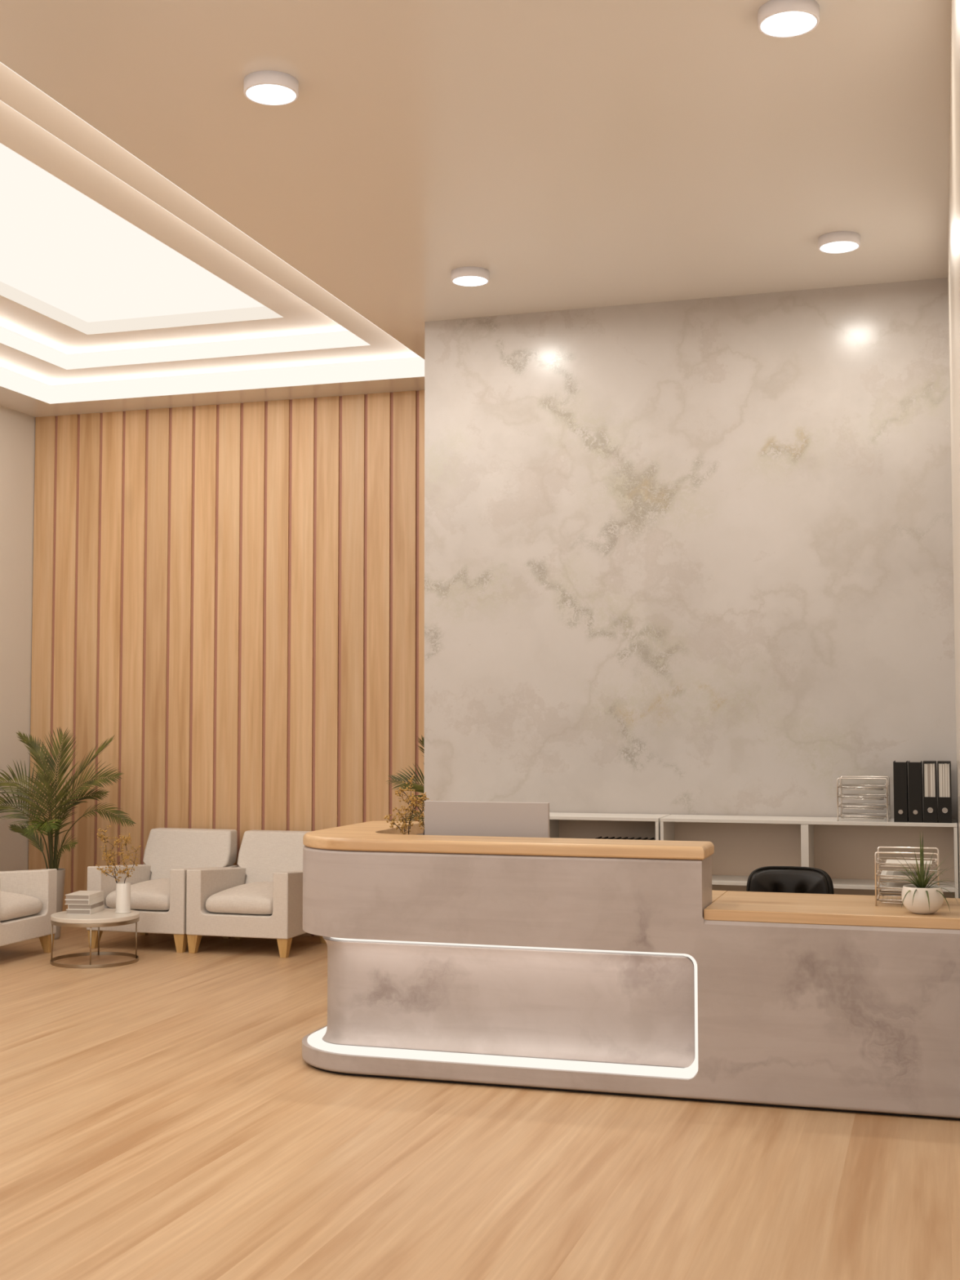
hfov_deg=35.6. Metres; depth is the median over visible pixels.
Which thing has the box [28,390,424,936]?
wall
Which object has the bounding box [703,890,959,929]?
countertop
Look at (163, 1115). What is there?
floor
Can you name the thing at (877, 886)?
tray
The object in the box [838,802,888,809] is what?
tray
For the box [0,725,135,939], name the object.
potted palm
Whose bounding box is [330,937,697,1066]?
panel
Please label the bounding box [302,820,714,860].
countertop
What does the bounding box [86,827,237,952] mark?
armchair
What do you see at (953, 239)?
wall
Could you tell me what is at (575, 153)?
ceiling
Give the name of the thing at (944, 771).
binder
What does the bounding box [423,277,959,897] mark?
wall
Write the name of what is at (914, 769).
binder
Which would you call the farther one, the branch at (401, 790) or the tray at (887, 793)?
the tray at (887, 793)
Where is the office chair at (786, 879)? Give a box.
[746,866,834,893]
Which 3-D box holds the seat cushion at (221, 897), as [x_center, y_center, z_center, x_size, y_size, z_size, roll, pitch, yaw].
[-1.641,1.886,10.982,0.558,0.188,0.654,-1,-3,17]
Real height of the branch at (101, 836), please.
0.584 m
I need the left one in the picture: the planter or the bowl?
the planter
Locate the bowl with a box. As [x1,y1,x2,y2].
[901,884,943,914]
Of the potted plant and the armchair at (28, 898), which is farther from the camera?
the armchair at (28, 898)
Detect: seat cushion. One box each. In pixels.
[0,891,42,921]
[105,878,169,910]
[205,881,272,914]
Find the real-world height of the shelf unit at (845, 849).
1.105 m
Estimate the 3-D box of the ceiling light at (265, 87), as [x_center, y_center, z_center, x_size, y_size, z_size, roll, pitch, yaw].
[-0.842,-2.223,6.029,0.219,0.052,0.219,-1,-3,17]
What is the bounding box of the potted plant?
[886,835,959,914]
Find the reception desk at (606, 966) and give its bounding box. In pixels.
[302,820,959,1120]
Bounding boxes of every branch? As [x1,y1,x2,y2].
[95,825,120,883]
[106,848,135,883]
[107,832,141,883]
[383,805,413,834]
[394,774,429,834]
[409,795,432,835]
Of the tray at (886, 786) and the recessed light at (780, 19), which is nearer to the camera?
the recessed light at (780, 19)
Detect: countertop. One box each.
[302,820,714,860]
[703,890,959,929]
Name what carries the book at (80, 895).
on the book at (100, 898)
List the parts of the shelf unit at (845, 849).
panel, panel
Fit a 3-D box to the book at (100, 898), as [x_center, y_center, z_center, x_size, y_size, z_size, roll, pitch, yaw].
[-2.779,1.827,10.507,0.176,0.033,0.270,0,-3,7]
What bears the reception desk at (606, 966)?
on the floor
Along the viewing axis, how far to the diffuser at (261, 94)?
6.02 m
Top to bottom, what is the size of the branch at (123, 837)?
0.536 m
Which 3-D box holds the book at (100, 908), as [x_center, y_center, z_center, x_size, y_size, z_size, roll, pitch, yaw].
[-2.772,1.894,10.505,0.176,0.033,0.270,0,-3,6]
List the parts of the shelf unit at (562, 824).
panel, panel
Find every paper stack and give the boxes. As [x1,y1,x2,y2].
[880,870,929,878]
[884,859,932,866]
[884,881,932,890]
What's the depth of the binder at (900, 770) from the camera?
8.26 m
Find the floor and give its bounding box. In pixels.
[0,926,959,1279]
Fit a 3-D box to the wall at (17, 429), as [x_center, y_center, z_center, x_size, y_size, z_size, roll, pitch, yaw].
[-5.616,-0.097,6.736,0.150,4.252,12.528,-1,-3,17]
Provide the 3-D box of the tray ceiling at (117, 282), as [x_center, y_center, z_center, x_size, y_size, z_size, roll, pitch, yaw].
[-3.309,-2.392,6.922,3.376,0.390,9.808,-1,-3,17]
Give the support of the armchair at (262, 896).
on the floor
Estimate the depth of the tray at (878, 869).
6.71 m
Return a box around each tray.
[836,775,890,822]
[838,782,888,790]
[838,792,888,799]
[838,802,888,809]
[838,813,888,819]
[874,846,939,906]
[875,857,937,867]
[876,868,937,879]
[876,880,937,891]
[876,892,902,903]
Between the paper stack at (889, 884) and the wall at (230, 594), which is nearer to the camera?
the paper stack at (889, 884)
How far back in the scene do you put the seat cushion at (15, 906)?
10.51 m
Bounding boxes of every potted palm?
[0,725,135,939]
[386,734,424,821]
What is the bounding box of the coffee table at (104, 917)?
[50,908,139,968]
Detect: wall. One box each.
[0,405,35,871]
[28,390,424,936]
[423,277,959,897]
[947,0,959,898]
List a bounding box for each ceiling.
[0,0,951,417]
[0,62,424,404]
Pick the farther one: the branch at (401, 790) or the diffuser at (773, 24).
the branch at (401, 790)
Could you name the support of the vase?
on the coffee table at (104, 917)
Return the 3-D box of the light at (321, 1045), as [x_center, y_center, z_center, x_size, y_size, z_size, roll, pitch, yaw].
[0.190,1.967,7.416,1.995,0.011,1.218,-1,-3,17]
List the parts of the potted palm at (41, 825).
stem, stem, stem, stem, stem, stem, stem, stem, stem, stem, stem, stem, stem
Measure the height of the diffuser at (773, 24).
0.010 m
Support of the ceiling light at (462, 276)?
in the ceiling at (575, 153)
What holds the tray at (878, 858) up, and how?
on the tray at (876, 861)
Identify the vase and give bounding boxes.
[115,881,131,913]
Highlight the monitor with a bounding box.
[424,800,549,837]
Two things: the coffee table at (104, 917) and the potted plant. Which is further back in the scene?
the coffee table at (104, 917)
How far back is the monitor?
7.32 m
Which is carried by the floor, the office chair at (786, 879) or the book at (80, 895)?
the office chair at (786, 879)
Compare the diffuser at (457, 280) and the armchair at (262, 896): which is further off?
the armchair at (262, 896)
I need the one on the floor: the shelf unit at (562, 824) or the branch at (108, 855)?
the shelf unit at (562, 824)
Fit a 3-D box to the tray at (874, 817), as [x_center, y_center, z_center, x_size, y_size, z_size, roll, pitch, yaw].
[2.172,0.986,8.458,0.264,0.036,0.301,-1,-3,17]
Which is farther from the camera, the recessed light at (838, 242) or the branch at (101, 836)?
the branch at (101, 836)
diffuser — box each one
[245,84,296,104]
[453,275,487,285]
[760,11,817,36]
[820,241,858,253]
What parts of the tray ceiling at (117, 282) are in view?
luminous panel, frame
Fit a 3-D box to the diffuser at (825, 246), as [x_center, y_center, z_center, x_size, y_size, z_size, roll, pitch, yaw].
[1.913,-2.097,7.963,0.201,0.010,0.201,-1,-3,17]
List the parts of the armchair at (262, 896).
leg, frame, backrest, leg, leg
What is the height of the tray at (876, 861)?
0.241 m
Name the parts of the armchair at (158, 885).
leg, frame, leg, backrest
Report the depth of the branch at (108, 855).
10.47 m
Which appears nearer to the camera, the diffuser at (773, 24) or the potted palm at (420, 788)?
the diffuser at (773, 24)
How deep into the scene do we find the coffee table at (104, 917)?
10.24 m
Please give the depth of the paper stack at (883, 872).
6.78 m
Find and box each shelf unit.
[549,812,669,839]
[660,814,958,897]
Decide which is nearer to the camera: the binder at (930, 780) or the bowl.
the bowl
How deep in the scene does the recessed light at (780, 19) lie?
5.39 m
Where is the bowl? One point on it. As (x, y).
(920, 904)
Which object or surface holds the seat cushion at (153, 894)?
on the armchair at (158, 885)
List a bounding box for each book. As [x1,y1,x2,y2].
[64,890,103,899]
[64,895,103,904]
[66,905,104,914]
[67,900,104,909]
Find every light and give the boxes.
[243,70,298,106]
[306,1026,697,1078]
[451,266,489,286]
[757,0,819,38]
[817,231,860,253]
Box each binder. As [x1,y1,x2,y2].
[893,760,908,822]
[907,760,923,822]
[922,760,937,822]
[937,760,951,822]
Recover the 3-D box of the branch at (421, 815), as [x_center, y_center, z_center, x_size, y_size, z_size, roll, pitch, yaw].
[-0.296,0.996,7.526,0.103,0.432,0.129,-1,-3,17]
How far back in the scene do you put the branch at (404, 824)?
7.56 m
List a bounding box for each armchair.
[0,868,57,952]
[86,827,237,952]
[186,830,326,957]
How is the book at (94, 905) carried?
on the book at (100, 908)
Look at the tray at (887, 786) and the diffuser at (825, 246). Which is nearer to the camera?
the diffuser at (825, 246)
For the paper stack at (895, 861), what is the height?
0.006 m
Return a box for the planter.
[41,868,65,939]

